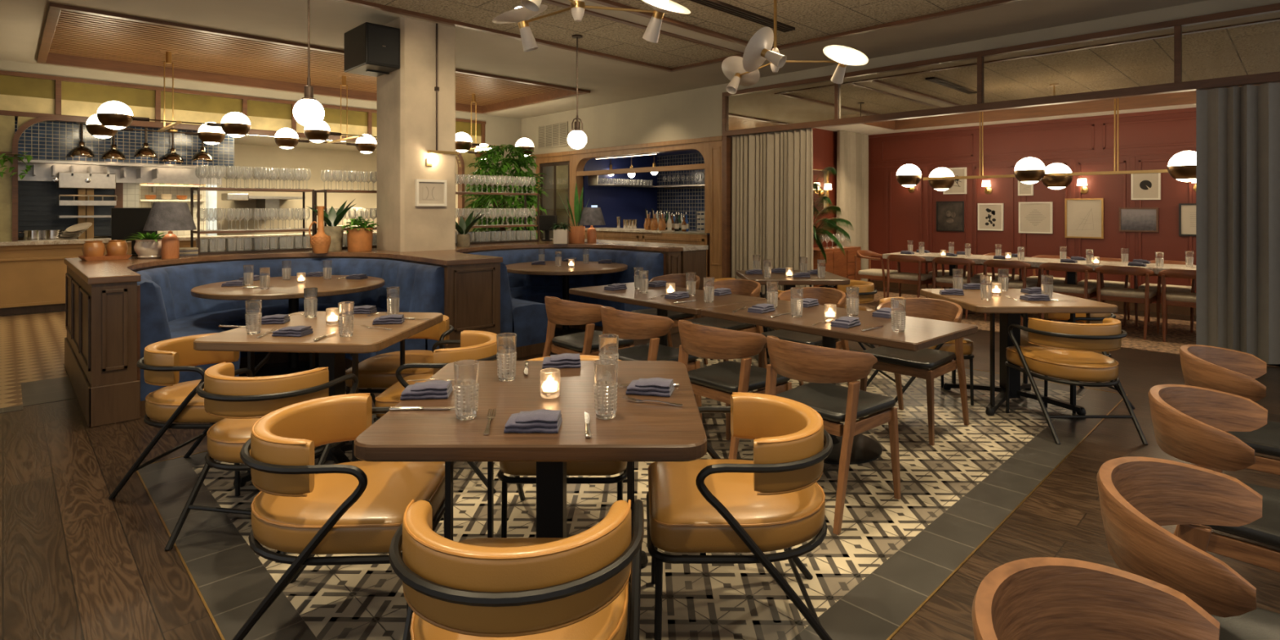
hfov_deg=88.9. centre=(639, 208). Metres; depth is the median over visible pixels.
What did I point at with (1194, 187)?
wall sconce
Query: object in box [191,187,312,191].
shelf
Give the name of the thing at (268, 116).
window
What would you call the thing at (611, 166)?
pendant
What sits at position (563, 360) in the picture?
napkin
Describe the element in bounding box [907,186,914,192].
wall sconce
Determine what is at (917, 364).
dining chair
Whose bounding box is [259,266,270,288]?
tumbler
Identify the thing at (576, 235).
potted plant
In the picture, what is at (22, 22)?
ceiling
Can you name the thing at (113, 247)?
clay jar
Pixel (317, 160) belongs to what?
wall
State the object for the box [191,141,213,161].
heat lamp
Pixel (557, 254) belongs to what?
tumbler
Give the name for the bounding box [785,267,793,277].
votive candle
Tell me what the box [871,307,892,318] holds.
napkin
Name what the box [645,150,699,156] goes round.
ceiling
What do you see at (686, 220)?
bottle
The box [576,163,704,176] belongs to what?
trim
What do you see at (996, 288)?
votive candle
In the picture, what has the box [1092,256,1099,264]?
votive candle
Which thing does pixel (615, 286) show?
napkin
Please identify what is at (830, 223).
potted palm
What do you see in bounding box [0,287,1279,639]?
floor
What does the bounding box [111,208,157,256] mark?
screen
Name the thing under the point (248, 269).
tumbler
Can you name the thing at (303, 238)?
water glass
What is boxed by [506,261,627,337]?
dining table
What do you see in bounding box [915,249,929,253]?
napkin
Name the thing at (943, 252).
votive candle
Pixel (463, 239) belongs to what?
potted plant
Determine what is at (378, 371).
armchair
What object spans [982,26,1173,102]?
window
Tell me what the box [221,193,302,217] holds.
wall shelf
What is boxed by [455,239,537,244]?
shelf
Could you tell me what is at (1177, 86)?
trim
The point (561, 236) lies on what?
potted plant
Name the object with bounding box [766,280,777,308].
tumbler
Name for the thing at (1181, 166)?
linear chandelier
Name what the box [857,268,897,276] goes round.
cushion
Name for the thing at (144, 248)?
pot
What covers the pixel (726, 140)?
trim
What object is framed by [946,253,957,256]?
napkin
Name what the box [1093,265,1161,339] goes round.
dining chair
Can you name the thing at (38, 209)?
backsplash
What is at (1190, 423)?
dining chair
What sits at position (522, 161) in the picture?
plant shelf
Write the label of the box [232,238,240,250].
water glass
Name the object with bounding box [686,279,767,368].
dining chair
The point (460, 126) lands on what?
window
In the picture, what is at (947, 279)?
cushion
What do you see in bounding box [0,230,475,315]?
countertop
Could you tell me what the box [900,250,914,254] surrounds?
napkin
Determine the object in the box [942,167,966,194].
framed picture
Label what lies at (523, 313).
bench
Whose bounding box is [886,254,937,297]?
dining chair
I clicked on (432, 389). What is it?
napkin
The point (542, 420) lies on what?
napkin
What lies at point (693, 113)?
wall
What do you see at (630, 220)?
drinking glass
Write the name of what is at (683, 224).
bottle
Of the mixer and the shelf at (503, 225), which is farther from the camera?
the mixer
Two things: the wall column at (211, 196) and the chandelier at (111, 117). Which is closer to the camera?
the chandelier at (111, 117)
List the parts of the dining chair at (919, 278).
leg, leg, rail, seat frame, leg, leg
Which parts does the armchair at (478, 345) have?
seat, backrest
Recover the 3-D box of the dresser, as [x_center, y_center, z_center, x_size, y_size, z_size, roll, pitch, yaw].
[2.979,1.000,10.228,1.310,0.760,0.441,0,0,-44]
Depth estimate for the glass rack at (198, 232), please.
6.37 m
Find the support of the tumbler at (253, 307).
on the dining table at (331, 349)
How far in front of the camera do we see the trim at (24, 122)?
8.84 m
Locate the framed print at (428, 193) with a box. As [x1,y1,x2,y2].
[414,178,446,206]
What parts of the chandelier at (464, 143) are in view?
globe, rod, globe, globe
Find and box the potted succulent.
[122,231,182,258]
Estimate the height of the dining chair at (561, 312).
0.783 m
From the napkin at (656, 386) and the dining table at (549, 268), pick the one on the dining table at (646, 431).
the napkin at (656, 386)
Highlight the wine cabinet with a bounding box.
[539,161,569,239]
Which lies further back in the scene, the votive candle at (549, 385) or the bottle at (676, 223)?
the bottle at (676, 223)
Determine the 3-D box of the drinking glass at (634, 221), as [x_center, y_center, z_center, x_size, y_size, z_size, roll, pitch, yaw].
[-0.092,0.291,12.035,0.084,0.175,0.083,0,0,-44]
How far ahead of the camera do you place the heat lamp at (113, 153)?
9.31 m
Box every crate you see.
[696,211,704,216]
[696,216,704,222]
[696,222,704,226]
[696,226,704,231]
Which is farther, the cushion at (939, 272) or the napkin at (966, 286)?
the cushion at (939, 272)
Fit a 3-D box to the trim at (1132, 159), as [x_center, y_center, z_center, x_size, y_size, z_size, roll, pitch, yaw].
[6.963,-0.015,8.514,0.040,2.550,8.640,0,0,-44]
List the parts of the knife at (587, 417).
blade, handle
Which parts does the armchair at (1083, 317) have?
leg, seat, backrest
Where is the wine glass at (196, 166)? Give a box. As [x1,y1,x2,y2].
[195,166,204,187]
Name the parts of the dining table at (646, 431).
post, post, post, post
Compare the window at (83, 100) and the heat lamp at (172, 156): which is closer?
the window at (83, 100)
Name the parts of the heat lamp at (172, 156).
stem, lamp shade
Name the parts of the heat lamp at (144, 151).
stem, lamp shade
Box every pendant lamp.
[293,0,324,126]
[567,34,586,149]
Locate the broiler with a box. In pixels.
[52,172,116,239]
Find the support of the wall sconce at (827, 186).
attached to the wall at (824, 141)
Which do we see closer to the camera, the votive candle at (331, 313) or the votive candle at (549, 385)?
the votive candle at (549, 385)
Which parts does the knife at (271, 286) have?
handle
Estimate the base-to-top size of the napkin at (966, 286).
0.043 m
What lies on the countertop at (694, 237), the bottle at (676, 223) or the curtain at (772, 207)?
the bottle at (676, 223)
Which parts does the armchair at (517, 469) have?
leg, seat, backrest, leg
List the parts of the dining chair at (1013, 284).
leg, leg, rail, leg, leg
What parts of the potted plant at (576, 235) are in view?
pot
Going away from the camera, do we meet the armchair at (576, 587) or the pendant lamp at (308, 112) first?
the armchair at (576, 587)
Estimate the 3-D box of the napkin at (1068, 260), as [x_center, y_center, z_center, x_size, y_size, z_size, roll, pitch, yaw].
[5.000,0.609,7.610,0.104,0.043,0.151,0,0,-44]
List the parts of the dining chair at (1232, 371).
backrest, seat, seat frame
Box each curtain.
[731,128,813,297]
[1195,82,1279,365]
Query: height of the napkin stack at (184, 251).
0.071 m
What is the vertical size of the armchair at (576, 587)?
0.703 m
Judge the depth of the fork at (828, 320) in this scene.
3.60 m
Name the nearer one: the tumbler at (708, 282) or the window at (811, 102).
the tumbler at (708, 282)
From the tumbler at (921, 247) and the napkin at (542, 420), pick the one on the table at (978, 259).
the tumbler at (921, 247)
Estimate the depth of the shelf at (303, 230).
6.37 m
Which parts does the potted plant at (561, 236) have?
pot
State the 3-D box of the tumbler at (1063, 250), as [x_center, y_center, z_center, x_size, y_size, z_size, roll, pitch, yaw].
[5.135,0.547,7.923,0.073,0.166,0.073,0,0,37]
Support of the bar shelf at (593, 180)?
attached to the wall at (691, 201)
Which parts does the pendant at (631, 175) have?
globe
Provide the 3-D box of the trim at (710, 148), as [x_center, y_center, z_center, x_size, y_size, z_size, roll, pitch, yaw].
[-0.449,0.135,11.865,0.210,2.490,5.070,0,0,-44]
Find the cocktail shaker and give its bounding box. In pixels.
[616,216,621,228]
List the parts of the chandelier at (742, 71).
dish, arm, dish, rod, arm, dish, bulb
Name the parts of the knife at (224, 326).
handle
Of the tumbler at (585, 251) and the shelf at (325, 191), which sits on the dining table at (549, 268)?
the tumbler at (585, 251)
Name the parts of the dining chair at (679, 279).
seat, leg, backrest, seat frame, leg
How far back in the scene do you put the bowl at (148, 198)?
11.06 m
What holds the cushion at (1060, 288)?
on the dining chair at (1085, 291)
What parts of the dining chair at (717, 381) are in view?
leg, backrest, leg, seat frame, seat, leg, leg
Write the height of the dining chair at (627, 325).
0.783 m
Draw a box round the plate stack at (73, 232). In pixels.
[57,222,92,239]
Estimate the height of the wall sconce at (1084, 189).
0.210 m
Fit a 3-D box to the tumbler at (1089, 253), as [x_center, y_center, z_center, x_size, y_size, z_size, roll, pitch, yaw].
[5.065,0.547,7.353,0.073,0.166,0.073,0,0,38]
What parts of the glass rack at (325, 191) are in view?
post, post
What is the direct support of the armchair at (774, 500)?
on the floor
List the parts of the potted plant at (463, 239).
pot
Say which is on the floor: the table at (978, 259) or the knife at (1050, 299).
the table at (978, 259)
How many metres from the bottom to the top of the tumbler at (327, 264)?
0.166 m
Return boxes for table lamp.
[142,202,196,258]
[577,207,605,243]
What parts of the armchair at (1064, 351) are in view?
leg, seat, leg, backrest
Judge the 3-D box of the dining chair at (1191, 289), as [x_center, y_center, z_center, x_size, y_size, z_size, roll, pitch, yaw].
[6.107,1.001,7.567,0.532,0.762,0.608,0,0,-44]
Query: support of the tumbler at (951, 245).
on the table at (978, 259)
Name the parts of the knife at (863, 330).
handle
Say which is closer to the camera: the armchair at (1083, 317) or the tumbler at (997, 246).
the armchair at (1083, 317)
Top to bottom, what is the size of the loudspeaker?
0.412 m
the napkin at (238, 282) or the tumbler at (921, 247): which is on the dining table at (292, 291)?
the napkin at (238, 282)
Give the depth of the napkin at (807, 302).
4.19 m
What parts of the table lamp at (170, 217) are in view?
lamp shade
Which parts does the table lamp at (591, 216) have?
lamp shade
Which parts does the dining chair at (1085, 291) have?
leg, rail, seat frame, leg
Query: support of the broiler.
on the countertop at (209, 235)
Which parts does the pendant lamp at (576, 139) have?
rod, globe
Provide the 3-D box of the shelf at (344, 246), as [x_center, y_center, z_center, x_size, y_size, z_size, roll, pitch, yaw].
[-3.087,0.423,7.258,0.880,0.022,0.300,0,0,-44]
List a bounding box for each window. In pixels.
[0,75,55,114]
[61,80,155,121]
[160,91,241,124]
[247,100,291,130]
[296,107,367,136]
[372,112,377,138]
[455,121,480,143]
[727,80,834,130]
[839,57,977,118]
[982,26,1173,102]
[1181,10,1279,81]
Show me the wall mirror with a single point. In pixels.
(815, 171)
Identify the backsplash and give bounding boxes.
[17,180,114,238]
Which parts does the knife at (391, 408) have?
handle, blade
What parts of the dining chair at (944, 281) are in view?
leg, leg, seat frame, rail, leg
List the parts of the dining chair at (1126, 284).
rail, leg, leg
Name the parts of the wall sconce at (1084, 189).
lamp shade, plate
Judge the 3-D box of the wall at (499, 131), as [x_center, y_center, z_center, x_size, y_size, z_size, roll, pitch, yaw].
[-6.212,-0.415,10.460,10.120,3.590,0.150,0,0,-44]
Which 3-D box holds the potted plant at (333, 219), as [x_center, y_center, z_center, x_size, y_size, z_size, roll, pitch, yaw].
[-3.171,0.164,6.706,0.465,0.540,0.318,0,0,-28]
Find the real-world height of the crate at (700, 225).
0.082 m
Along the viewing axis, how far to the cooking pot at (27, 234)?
9.04 m
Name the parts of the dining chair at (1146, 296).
leg, leg, rail, seat frame, leg, leg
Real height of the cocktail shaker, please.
0.220 m
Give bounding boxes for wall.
[0,59,520,241]
[14,116,234,185]
[17,143,377,239]
[63,239,683,427]
[123,182,139,208]
[139,182,205,235]
[455,159,457,230]
[520,0,1279,238]
[550,238,708,317]
[582,155,657,228]
[657,152,704,231]
[811,128,837,247]
[868,111,1195,303]
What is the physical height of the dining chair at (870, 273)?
0.762 m
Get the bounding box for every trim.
[0,70,485,155]
[12,115,464,241]
[108,182,123,237]
[335,0,748,71]
[529,135,722,279]
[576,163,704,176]
[671,0,1023,71]
[722,3,1279,136]
[722,136,732,278]
[861,84,1260,129]
[868,107,1195,301]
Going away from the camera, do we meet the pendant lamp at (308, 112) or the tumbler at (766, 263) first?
the pendant lamp at (308, 112)
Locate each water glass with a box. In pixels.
[214,238,223,251]
[227,240,235,251]
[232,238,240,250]
[235,238,244,250]
[279,236,287,248]
[302,238,310,248]
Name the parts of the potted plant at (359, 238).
pot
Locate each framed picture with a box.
[936,200,964,231]
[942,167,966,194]
[977,203,1004,231]
[1017,180,1033,195]
[1018,201,1053,233]
[1064,198,1103,239]
[1119,207,1158,232]
[1131,173,1160,199]
[1178,203,1195,235]
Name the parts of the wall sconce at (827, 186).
lamp shade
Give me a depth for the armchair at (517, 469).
2.49 m
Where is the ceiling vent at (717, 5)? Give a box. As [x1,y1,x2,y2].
[688,0,795,32]
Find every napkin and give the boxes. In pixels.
[221,280,245,286]
[239,275,260,280]
[260,314,289,324]
[271,325,313,337]
[305,271,324,276]
[346,273,368,279]
[353,305,377,314]
[372,314,404,324]
[400,380,453,399]
[503,408,562,433]
[531,260,545,265]
[542,353,581,368]
[563,257,576,261]
[598,259,612,263]
[604,283,626,290]
[626,377,674,396]
[647,280,666,287]
[664,291,689,299]
[713,288,731,296]
[745,269,762,274]
[747,303,775,313]
[770,267,785,272]
[792,271,810,277]
[802,297,819,307]
[807,269,825,274]
[830,315,861,328]
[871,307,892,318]
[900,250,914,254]
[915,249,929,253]
[939,288,964,295]
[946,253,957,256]
[956,251,964,254]
[961,283,981,289]
[993,255,1004,258]
[1011,253,1024,257]
[1019,293,1050,301]
[1020,286,1042,293]
[1060,258,1077,262]
[1070,256,1086,260]
[1127,262,1146,266]
[1133,258,1150,263]
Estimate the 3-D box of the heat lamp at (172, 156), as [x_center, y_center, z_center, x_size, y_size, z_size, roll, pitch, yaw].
[-7.054,-0.989,9.856,0.280,0.582,0.278,0,0,-44]
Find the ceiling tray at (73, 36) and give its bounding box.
[36,2,590,113]
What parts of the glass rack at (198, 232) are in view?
post, post, post, post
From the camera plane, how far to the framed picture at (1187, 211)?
8.41 m
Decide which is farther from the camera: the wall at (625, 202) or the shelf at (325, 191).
the wall at (625, 202)
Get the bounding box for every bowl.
[145,197,155,199]
[160,197,172,199]
[176,197,187,199]
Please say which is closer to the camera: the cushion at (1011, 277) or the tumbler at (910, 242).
the cushion at (1011, 277)
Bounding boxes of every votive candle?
[296,272,306,283]
[325,307,338,324]
[539,368,559,398]
[568,258,574,267]
[666,282,675,294]
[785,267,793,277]
[823,303,836,320]
[940,249,946,257]
[991,282,1001,295]
[1004,252,1011,259]
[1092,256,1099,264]
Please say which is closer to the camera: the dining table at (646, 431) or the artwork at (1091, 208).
the dining table at (646, 431)
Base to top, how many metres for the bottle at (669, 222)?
0.315 m
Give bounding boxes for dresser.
[813,245,861,288]
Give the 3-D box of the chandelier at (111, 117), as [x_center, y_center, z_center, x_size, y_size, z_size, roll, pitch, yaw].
[-6.078,-1.469,8.419,1.542,1.122,1.692,0,0,-44]
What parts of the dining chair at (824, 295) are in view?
leg, seat, seat frame, backrest, leg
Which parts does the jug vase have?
handle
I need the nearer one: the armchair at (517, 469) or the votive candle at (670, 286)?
the armchair at (517, 469)
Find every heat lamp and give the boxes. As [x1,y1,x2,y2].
[68,122,94,157]
[101,135,125,159]
[133,127,157,157]
[161,128,183,162]
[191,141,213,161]
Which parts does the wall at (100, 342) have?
panel moulding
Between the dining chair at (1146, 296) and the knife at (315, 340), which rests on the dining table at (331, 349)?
the knife at (315, 340)
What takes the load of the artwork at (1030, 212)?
attached to the framed picture at (1034, 217)
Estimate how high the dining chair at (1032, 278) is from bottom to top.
0.762 m
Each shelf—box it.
[139,184,205,192]
[139,199,205,207]
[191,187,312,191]
[191,228,312,233]
[200,247,312,254]
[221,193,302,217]
[315,189,377,193]
[342,244,377,248]
[455,191,537,195]
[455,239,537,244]
[460,144,548,240]
[471,224,537,227]
[587,175,704,189]
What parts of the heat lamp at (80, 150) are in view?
lamp shade, stem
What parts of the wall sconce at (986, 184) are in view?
lamp shade, plate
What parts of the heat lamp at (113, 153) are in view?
lamp shade, stem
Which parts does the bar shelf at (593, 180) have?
plate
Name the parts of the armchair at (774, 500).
leg, leg, seat, backrest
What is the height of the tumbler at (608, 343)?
0.166 m
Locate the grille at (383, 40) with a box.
[368,24,399,66]
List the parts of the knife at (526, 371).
blade, handle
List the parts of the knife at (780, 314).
handle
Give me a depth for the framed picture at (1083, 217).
9.21 m
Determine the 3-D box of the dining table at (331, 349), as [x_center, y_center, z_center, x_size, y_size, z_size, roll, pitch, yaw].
[-1.660,1.005,3.520,0.920,0.750,0.920,0,0,4]
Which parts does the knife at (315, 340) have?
handle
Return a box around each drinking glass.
[622,219,626,228]
[626,219,630,228]
[629,219,633,228]
[632,219,637,228]
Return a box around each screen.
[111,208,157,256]
[536,215,556,240]
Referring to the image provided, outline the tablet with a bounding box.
[591,204,598,227]
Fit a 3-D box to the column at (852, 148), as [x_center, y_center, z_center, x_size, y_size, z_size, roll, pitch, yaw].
[3.654,0.040,11.117,1.018,2.650,0.168,0,0,-44]
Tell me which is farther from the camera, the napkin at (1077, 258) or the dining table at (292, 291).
the napkin at (1077, 258)
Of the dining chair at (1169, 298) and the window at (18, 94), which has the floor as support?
the dining chair at (1169, 298)
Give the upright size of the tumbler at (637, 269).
0.166 m
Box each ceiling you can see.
[0,0,1208,119]
[234,134,377,152]
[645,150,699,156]
[817,103,1195,135]
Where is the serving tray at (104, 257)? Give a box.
[78,253,132,261]
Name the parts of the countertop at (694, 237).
panel moulding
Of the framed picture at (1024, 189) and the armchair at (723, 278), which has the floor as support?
the armchair at (723, 278)
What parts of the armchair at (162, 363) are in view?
backrest, seat, leg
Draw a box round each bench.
[135,257,444,416]
[467,248,665,358]
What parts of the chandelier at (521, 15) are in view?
dish, arm, arm, arm, bulb, dish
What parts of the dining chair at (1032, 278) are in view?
leg, leg, rail, leg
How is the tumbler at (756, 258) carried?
on the dining table at (830, 278)
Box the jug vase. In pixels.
[308,206,331,253]
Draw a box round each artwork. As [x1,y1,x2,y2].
[946,210,955,222]
[985,208,995,226]
[1024,212,1046,224]
[1076,208,1093,230]
[1139,180,1151,190]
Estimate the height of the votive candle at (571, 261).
0.086 m
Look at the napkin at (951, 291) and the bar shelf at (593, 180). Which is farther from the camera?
the bar shelf at (593, 180)
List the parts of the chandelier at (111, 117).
globe, globe, arm, rod, rod, arm, globe, globe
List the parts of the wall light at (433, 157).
plate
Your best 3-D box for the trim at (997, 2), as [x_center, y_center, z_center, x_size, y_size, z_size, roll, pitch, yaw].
[3.579,-1.917,5.819,0.070,0.045,8.930,0,0,-44]
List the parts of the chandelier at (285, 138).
globe, globe, arm, rod, rod, arm, globe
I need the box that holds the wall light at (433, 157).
[426,150,458,166]
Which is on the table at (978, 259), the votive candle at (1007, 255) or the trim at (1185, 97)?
the votive candle at (1007, 255)
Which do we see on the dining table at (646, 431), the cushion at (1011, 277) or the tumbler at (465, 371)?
the tumbler at (465, 371)
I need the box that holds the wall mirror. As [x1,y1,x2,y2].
[813,168,829,213]
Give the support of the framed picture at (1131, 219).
attached to the wall at (905, 205)
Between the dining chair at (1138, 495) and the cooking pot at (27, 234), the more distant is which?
the cooking pot at (27, 234)
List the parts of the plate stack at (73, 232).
plate, plate, plate, plate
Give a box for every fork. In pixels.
[256,328,278,337]
[361,324,392,329]
[406,378,454,382]
[483,408,496,435]
[622,395,682,406]
[811,318,832,324]
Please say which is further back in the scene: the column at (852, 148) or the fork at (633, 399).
the column at (852, 148)
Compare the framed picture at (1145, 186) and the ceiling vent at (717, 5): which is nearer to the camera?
the ceiling vent at (717, 5)
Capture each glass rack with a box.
[190,186,314,255]
[314,189,377,248]
[455,191,539,244]
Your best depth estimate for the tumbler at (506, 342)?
2.37 m
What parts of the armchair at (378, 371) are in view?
seat, backrest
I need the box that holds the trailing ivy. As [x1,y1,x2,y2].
[0,151,33,179]
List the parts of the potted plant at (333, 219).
pot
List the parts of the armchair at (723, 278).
backrest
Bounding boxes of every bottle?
[666,212,671,230]
[671,213,674,230]
[674,212,679,231]
[677,212,681,230]
[681,214,686,231]
[684,212,688,231]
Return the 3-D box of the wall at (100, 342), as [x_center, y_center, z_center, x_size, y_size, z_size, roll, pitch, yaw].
[-2.275,0.907,6.500,5.058,0.945,2.718,0,0,-44]
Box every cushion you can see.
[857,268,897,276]
[889,272,932,280]
[928,270,967,276]
[935,275,980,284]
[973,272,1019,279]
[991,279,1037,288]
[1026,275,1065,283]
[1052,283,1097,293]
[1077,279,1129,288]
[1100,286,1155,298]
[1137,283,1191,292]
[1165,291,1195,302]
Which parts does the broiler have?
knob, knob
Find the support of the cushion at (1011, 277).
on the dining chair at (1011, 277)
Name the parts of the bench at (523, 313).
seat, edge trim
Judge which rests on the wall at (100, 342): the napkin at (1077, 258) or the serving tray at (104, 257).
the serving tray at (104, 257)
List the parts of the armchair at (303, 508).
backrest, seat, leg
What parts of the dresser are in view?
door, door, drawer, drawer, drawer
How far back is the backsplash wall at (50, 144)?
9.68 m
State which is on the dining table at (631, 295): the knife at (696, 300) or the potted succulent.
the knife at (696, 300)
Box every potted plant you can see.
[307,198,355,250]
[340,216,378,251]
[455,211,483,246]
[550,222,573,244]
[558,184,589,243]
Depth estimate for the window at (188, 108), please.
9.90 m
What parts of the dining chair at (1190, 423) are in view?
leg, backrest, leg, seat, seat frame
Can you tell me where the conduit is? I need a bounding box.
[434,23,439,150]
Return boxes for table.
[191,275,384,376]
[193,311,443,487]
[354,360,706,583]
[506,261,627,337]
[568,282,766,397]
[700,299,977,464]
[736,270,849,358]
[882,251,1195,323]
[920,288,1117,415]
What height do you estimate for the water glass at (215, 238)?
0.120 m
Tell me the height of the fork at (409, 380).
0.011 m
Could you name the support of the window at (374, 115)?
in the wall at (499, 131)
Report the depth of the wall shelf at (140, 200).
11.23 m
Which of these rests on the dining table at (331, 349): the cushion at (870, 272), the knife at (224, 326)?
the knife at (224, 326)
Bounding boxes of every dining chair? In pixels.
[542,296,634,356]
[600,306,702,420]
[631,273,707,364]
[678,320,791,459]
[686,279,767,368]
[757,287,851,390]
[764,335,901,534]
[854,249,900,297]
[858,297,968,445]
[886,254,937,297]
[925,250,973,297]
[931,256,984,319]
[970,253,1019,280]
[971,556,1220,639]
[982,259,1040,325]
[1018,254,1070,286]
[1038,262,1101,323]
[1077,257,1130,325]
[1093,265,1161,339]
[1097,456,1279,639]
[1133,260,1195,332]
[1148,384,1279,572]
[1156,268,1195,342]
[1178,344,1279,475]
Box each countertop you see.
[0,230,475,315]
[17,235,217,240]
[584,227,710,276]
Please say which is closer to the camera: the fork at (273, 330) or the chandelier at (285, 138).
the fork at (273, 330)
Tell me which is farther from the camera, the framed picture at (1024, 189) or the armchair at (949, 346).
the framed picture at (1024, 189)
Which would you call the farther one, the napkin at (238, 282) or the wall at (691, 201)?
the wall at (691, 201)
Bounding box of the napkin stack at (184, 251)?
[179,247,198,256]
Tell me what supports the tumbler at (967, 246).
on the table at (978, 259)
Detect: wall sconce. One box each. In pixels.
[820,183,831,195]
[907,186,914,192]
[982,180,991,194]
[1076,178,1088,193]
[1191,180,1195,191]
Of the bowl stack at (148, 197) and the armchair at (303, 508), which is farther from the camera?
the bowl stack at (148, 197)
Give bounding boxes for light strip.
[595,153,657,159]
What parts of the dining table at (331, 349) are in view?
post, post, post, post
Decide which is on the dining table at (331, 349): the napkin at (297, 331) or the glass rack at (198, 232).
the napkin at (297, 331)
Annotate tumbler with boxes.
[243,264,253,285]
[244,299,262,334]
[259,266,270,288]
[281,260,291,279]
[303,287,317,317]
[323,260,332,279]
[337,301,354,337]
[386,286,399,315]
[453,359,479,420]
[496,333,516,381]
[538,248,544,260]
[555,251,561,266]
[582,248,589,263]
[593,359,617,419]
[598,333,618,360]
[634,266,643,288]
[638,270,648,293]
[685,271,696,296]
[703,276,714,302]
[752,254,759,269]
[763,259,771,278]
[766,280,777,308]
[790,287,803,317]
[800,257,807,272]
[817,259,825,278]
[845,286,859,316]
[890,297,906,332]
[907,240,913,252]
[918,241,924,254]
[948,241,954,253]
[952,268,963,288]
[964,243,970,256]
[980,275,991,300]
[995,244,1001,255]
[997,268,1008,291]
[1017,246,1024,261]
[1040,275,1053,299]
[1059,246,1066,258]
[1085,248,1093,264]
[1120,248,1128,262]
[1155,252,1164,267]
[1185,251,1194,266]
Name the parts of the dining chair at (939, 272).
leg, leg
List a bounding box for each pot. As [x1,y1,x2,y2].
[17,230,42,240]
[42,229,63,239]
[133,239,161,258]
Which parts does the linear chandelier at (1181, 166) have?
globe, globe, rod, rod, globe, globe, rod, rod, globe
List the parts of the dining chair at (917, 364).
leg, leg, seat, seat frame, backrest, leg, leg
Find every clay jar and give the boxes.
[82,240,105,257]
[106,240,128,256]
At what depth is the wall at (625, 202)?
13.37 m
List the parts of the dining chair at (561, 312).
leg, backrest, leg, seat frame, seat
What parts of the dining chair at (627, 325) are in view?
backrest, leg, seat, seat frame, leg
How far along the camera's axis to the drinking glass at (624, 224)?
12.20 m
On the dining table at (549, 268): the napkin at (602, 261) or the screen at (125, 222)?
the napkin at (602, 261)
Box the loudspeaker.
[344,22,399,76]
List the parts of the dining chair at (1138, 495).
leg, seat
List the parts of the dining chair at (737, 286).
seat, backrest, seat frame, leg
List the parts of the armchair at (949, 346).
backrest, leg, seat, leg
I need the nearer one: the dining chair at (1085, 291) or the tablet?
the dining chair at (1085, 291)
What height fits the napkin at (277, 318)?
0.043 m
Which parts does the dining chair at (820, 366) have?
leg, backrest, seat, leg, seat frame, leg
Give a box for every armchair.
[108,333,273,499]
[164,361,362,555]
[232,393,453,639]
[345,315,453,442]
[373,330,497,493]
[388,498,644,639]
[497,355,626,537]
[646,392,833,639]
[710,277,774,359]
[761,290,784,358]
[818,280,877,350]
[866,297,973,405]
[1004,317,1147,444]
[1020,313,1134,408]
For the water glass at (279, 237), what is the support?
on the glass rack at (198, 232)
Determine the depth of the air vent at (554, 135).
13.09 m
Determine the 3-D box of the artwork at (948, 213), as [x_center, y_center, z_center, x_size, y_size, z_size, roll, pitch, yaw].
[5.005,0.138,10.511,0.001,0.201,0.148,0,0,-44]
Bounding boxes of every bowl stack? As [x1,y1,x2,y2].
[144,195,156,199]
[160,194,172,199]
[176,195,187,199]
[193,194,202,199]
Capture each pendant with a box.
[608,158,613,176]
[627,156,635,177]
[650,154,657,174]
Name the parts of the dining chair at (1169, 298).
leg, leg, rail, seat frame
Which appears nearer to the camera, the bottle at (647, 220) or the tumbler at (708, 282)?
the tumbler at (708, 282)
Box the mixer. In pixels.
[336,207,377,232]
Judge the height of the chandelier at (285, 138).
1.122 m
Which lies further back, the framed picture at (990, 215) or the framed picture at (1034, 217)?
the framed picture at (990, 215)
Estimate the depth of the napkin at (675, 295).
4.55 m
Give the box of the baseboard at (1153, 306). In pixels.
[870,280,1195,315]
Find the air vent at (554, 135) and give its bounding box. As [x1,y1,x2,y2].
[537,121,568,148]
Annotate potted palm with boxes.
[813,166,853,263]
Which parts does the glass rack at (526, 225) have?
post, post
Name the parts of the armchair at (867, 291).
backrest, seat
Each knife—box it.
[218,324,246,327]
[242,285,274,288]
[312,331,335,341]
[389,406,456,410]
[404,317,433,319]
[524,360,528,375]
[584,411,591,437]
[618,382,679,386]
[673,299,697,303]
[769,311,791,317]
[860,325,883,331]
[1049,298,1073,301]
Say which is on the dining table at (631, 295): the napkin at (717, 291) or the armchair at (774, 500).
the napkin at (717, 291)
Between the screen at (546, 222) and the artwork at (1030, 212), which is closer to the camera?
the screen at (546, 222)
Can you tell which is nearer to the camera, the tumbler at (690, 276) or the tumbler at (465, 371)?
the tumbler at (465, 371)
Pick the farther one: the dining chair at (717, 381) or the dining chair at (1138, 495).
the dining chair at (717, 381)
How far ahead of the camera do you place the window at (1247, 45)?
5.87 m
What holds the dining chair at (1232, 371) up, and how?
on the floor
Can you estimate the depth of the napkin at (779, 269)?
6.38 m
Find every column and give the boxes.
[205,184,217,235]
[377,17,455,252]
[836,130,868,281]
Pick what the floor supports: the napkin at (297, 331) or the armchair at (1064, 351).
the armchair at (1064, 351)
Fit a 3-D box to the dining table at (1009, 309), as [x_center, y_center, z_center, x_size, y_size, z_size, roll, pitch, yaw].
[2.640,1.005,4.660,0.930,0.750,0.930,0,0,0]
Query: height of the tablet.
0.460 m
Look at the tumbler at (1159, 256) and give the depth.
6.88 m
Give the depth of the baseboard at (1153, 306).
8.91 m
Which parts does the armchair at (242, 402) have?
seat, backrest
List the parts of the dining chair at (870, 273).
leg, leg, rail, seat frame, leg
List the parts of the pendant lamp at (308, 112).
globe, rod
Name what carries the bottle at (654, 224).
on the countertop at (694, 237)
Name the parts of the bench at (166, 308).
edge trim, seat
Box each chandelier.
[85,50,251,144]
[274,75,377,153]
[455,93,533,159]
[492,0,690,52]
[721,0,868,93]
[896,97,1195,191]
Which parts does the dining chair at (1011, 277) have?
leg, rail, leg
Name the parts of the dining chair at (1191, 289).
leg, leg, rail, leg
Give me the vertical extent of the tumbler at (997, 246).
0.166 m
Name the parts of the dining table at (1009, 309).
post, post, post, post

